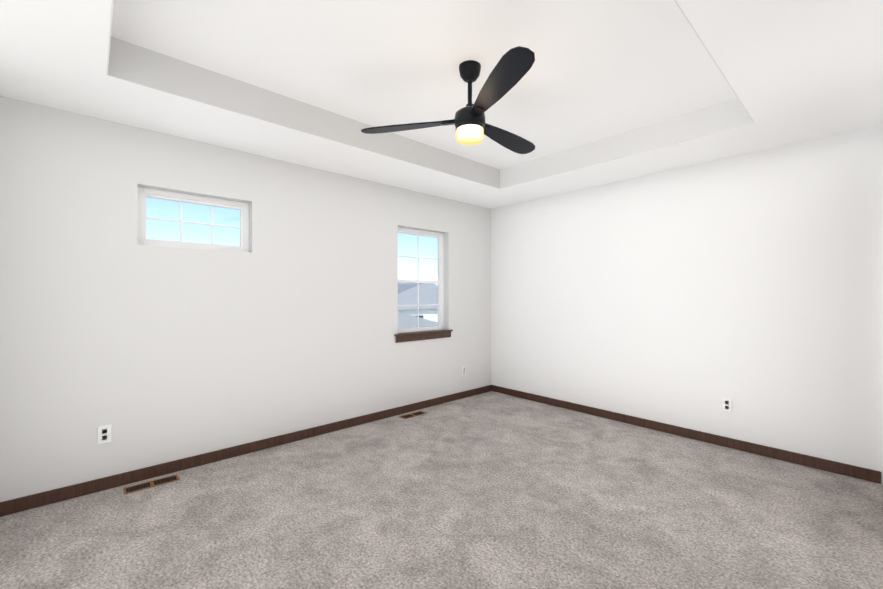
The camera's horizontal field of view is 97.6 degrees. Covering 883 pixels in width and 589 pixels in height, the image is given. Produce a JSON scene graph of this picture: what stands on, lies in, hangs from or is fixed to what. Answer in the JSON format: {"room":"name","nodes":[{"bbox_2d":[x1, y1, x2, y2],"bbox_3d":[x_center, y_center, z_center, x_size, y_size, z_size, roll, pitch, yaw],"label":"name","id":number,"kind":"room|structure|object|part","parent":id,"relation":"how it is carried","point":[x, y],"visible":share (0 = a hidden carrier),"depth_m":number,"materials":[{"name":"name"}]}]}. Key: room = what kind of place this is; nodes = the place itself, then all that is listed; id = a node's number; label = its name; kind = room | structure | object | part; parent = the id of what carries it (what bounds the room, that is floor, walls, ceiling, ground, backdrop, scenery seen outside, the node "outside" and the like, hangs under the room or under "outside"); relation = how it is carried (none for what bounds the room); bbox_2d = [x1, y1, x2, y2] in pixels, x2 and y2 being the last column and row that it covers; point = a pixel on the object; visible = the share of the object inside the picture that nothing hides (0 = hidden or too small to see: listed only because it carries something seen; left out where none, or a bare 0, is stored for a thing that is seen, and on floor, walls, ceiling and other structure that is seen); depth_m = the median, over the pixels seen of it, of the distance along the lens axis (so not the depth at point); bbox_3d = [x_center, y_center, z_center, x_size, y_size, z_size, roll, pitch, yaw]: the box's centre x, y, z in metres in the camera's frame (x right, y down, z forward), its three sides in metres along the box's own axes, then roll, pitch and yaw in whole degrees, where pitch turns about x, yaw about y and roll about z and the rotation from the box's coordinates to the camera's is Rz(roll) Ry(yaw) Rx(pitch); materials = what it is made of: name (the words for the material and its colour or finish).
{"room":"empty bedroom","nodes":[
{"label":"empty bedroom","id":0,"kind":"room"},
{"bbox_2d":[0,96,490,501],"bbox_3d":[-1.085,-0.047,3.692,4.880,2.870,0.160,0,0,-42],"label":"wall","id":1,"kind":"structure","parent":0,"point":[287,323],"depth_m":2.87,"materials":[{"name":"white paint"}]},
{"bbox_2d":[97,425,111,443],"bbox_3d":[-2.219,0.921,2.545,0.070,0.115,0.008,0,0,-42],"label":"electrical outlet","id":2,"kind":"object","parent":1,"relation":"attached to","point":[104,434],"visible":1,"depth_m":2.54,"materials":[{"name":"white plastic"}]},
{"bbox_2d":[138,187,248,251],"bbox_3d":[-1.901,-0.553,3.000,0.737,0.417,0.063,0,0,-42],"label":"window","id":3,"kind":"structure","parent":1,"relation":"in","point":[145,193],"depth_m":2.96,"materials":[{"name":"white plastic"}]},
{"bbox_3d":[-1.908,-0.553,3.007,0.632,0.312,0.003,0,0,-42],"label":"glass","id":4,"kind":"part","parent":3,"relation":"part of","materials":[{"name":"clear glass"}]},
{"bbox_3d":[-1.902,-0.553,3.001,0.624,0.304,0.009,0,0,-42],"label":"high window grid","id":5,"kind":"part","parent":3,"relation":"part of","materials":[{"name":"white plastic"}]},
{"bbox_2d":[0,385,491,516],"bbox_3d":[-1.027,1.247,3.626,4.600,0.082,0.013,0,0,-42],"label":"baseboard","id":6,"kind":"structure","parent":1,"relation":"attached to","point":[20,504],"depth_m":2.90,"materials":[{"name":"brown wood"}]},
{"bbox_2d":[394,227,452,342],"bbox_3d":[-0.232,-0.115,4.441,0.840,1.258,0.178,0,0,-42],"label":"window","id":7,"kind":"structure","parent":1,"relation":"in","point":[419,333],"depth_m":4.51,"materials":[{"name":"white plastic"}]},
{"bbox_3d":[-0.277,-0.151,4.490,0.642,1.082,0.003,0,0,-42],"label":"glass","id":8,"kind":"part","parent":7,"relation":"part of","materials":[{"name":"clear glass"}]},
{"bbox_3d":[-0.210,0.469,4.416,0.840,0.090,0.115,0,0,-42],"label":"sill","id":9,"kind":"part","parent":7,"relation":"part of","materials":[{"name":"brown wood"}]},
{"bbox_2d":[462,366,465,375],"bbox_3d":[0.281,0.955,4.819,0.070,0.115,0.008,0,0,-42],"label":"electrical outlet","id":10,"kind":"object","parent":1,"relation":"attached to","point":[463,370],"visible":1,"depth_m":4.82,"materials":[{"name":"white plastic"}]},
{"bbox_2d":[111,0,736,169],"bbox_3d":[0.174,-1.424,2.318,3.250,0.120,2.190,0,0,-42],"label":"ceiling","id":11,"kind":"structure","parent":0,"point":[599,69],"depth_m":2.21,"materials":[{"name":"white paint"}]},
{"bbox_2d":[361,46,534,153],"bbox_3d":[0.289,-1.139,2.393,1.116,0.450,1.229,0,0,-42],"label":"fan","id":12,"kind":"object","parent":11,"relation":"hanging from","point":[512,68],"visible":1,"depth_m":2.25,"materials":[{"name":"black metal"}]},
{"bbox_3d":[-0.207,-1.044,2.403,0.397,0.035,0.547,0,0,-42],"label":"blade","id":13,"kind":"part","parent":12,"relation":"part of","materials":[{"name":"black wood"}]},
{"bbox_3d":[0.272,-1.045,1.940,0.332,0.035,0.583,0,0,-42],"label":"blade","id":14,"kind":"part","parent":12,"relation":"part of","materials":[{"name":"black wood"}]},
{"bbox_3d":[0.428,-1.044,2.600,0.630,0.035,0.150,0,0,-42],"label":"blade","id":15,"kind":"part","parent":12,"relation":"part of","materials":[{"name":"black wood"}]},
{"bbox_2d":[0,391,882,588],"bbox_3d":[0.328,1.336,2.137,4.880,0.100,4.360,0,0,-42],"label":"floor","id":16,"kind":"structure","parent":0,"point":[491,490],"depth_m":2.22,"materials":[{"name":"carpet"}]},
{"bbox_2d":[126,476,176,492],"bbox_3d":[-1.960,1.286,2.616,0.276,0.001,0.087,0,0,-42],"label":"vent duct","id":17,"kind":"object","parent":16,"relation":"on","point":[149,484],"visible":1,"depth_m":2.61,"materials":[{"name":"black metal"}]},
{"bbox_2d":[123,474,179,494],"bbox_3d":[-1.960,1.283,2.616,0.300,0.006,0.105,0,0,-42],"label":"air vent grille","id":18,"kind":"object","parent":16,"relation":"on","point":[151,484],"depth_m":2.61,"materials":[{"name":"brown metal"}]},
{"bbox_3d":[-2.014,1.284,2.567,0.105,0.003,0.083,0,0,-42],"label":"floor air vent fin","id":19,"kind":"part","parent":18,"relation":"part of","materials":[{"name":"brown metal"}]},
{"bbox_3d":[-1.907,1.284,2.666,0.105,0.003,0.083,0,0,-42],"label":"floor air vent fin","id":20,"kind":"part","parent":18,"relation":"part of","materials":[{"name":"brown metal"}]},
{"bbox_2d":[399,411,425,418],"bbox_3d":[-0.304,1.285,4.124,0.300,0.006,0.105,0,0,-42],"label":"air vent grille","id":21,"kind":"object","parent":16,"relation":"on","point":[413,414],"depth_m":4.12,"materials":[{"name":"brown metal"}]},
{"bbox_3d":[-0.304,1.286,4.124,0.251,0.003,0.083,0,0,-42],"label":"floor air vent fins","id":22,"kind":"part","parent":21,"relation":"part of","materials":[{"name":"brown metal"}]},
{"bbox_2d":[0,0,882,208],"bbox_3d":[0.328,-1.319,2.141,4.880,0.330,4.360,0,0,-42],"label":"ceiling","id":23,"kind":"structure","parent":0,"point":[796,71],"depth_m":2.20,"materials":[{"name":"white paint"}]},
{"bbox_2d":[106,0,113,74],"bbox_3d":[-1.026,-1.261,1.226,0.006,0.209,2.178,0,0,-42],"label":"tray ceiling","id":24,"kind":"structure","parent":23,"relation":"attached to","point":[110,35],"depth_m":1.72,"materials":[{"name":"white paint"}]},
{"bbox_2d":[108,37,499,188],"bbox_3d":[-0.561,-1.258,3.126,3.250,0.209,0.006,0,0,-42],"label":"tray ceiling","id":25,"kind":"structure","parent":23,"relation":"attached to","point":[134,63],"depth_m":2.58,"materials":[{"name":"white paint"}]},
{"bbox_2d":[500,97,753,188],"bbox_3d":[1.373,-1.258,3.410,0.006,0.209,2.178,0,0,-42],"label":"tray ceiling","id":26,"kind":"structure","parent":23,"relation":"attached to","point":[716,118],"depth_m":3.16,"materials":[{"name":"white paint"}]},
{"bbox_2d":[674,0,754,122],"bbox_3d":[0.909,-1.261,1.510,3.250,0.209,0.006,0,0,-42],"label":"tray ceiling","id":27,"kind":"structure","parent":23,"relation":"attached to","point":[711,56],"depth_m":1.86,"materials":[{"name":"white paint"}]},
{"bbox_2d":[491,125,882,483],"bbox_3d":[2.135,-0.047,3.675,0.140,2.870,4.200,0,0,-42],"label":"wall","id":28,"kind":"structure","parent":0,"point":[750,285],"depth_m":3.31,"materials":[{"name":"white paint"}]},
{"bbox_2d":[492,385,880,483],"bbox_3d":[1.830,1.247,3.894,0.013,0.082,3.437,0,0,-42],"label":"baseboard","id":29,"kind":"structure","parent":28,"relation":"attached to","point":[866,474],"depth_m":3.30,"materials":[{"name":"brown wood"}]},
{"bbox_2d":[722,397,731,412],"bbox_3d":[2.410,0.932,3.261,0.008,0.115,0.070,0,0,-42],"label":"electrical outlet","id":30,"kind":"object","parent":28,"relation":"attached to","point":[726,404],"visible":1,"depth_m":3.26,"materials":[{"name":"white plastic"}]},
{"bbox_3d":[-35.225,4.381,67.495,280.000,0.200,139.500,0,0,-42],"label":"ground","id":31,"kind":"structure","parent":0,"visible":0},
{"bbox_2d":[398,309,437,321],"bbox_3d":[-4.465,2.631,32.956,10.000,3.200,8.000,0,0,-42],"label":"wall","id":32,"kind":"structure","parent":31,"relation":"on","point":[425,313],"depth_m":30.53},
{"bbox_2d":[398,283,437,309],"bbox_3d":[-4.465,0.131,32.959,10.900,2.000,8.900,0,0,-42],"label":"house roof","id":33,"kind":"structure","parent":32,"relation":"on","point":[412,297],"depth_m":29.55,"materials":[{"name":"grey"}]},
{"bbox_3d":[-10.427,2.654,49.164,24.000,3.200,12.000,0,0,-42],"label":"wall","id":34,"kind":"structure","parent":0,"visible":0},
{"bbox_2d":[398,282,437,290],"bbox_3d":[-10.427,-0.296,49.168,24.900,2.900,12.900,0,0,-42],"label":"roof","id":35,"kind":"structure","parent":34,"relation":"on","point":[433,286],"depth_m":55.71,"materials":[{"name":"grey"}]},
{"bbox_3d":[-4.113,2.956,16.374,8.400,2.500,7.000,0,0,-42],"label":"wall","id":36,"kind":"structure","parent":0,"visible":0},
{"bbox_2d":[398,312,437,328],"bbox_3d":[-4.113,1.206,16.377,9.300,1.200,7.900,0,0,-42],"label":"roof","id":37,"kind":"structure","parent":36,"relation":"on","point":[404,324],"depth_m":13.77,"materials":[{"name":"grey"}]}
]}

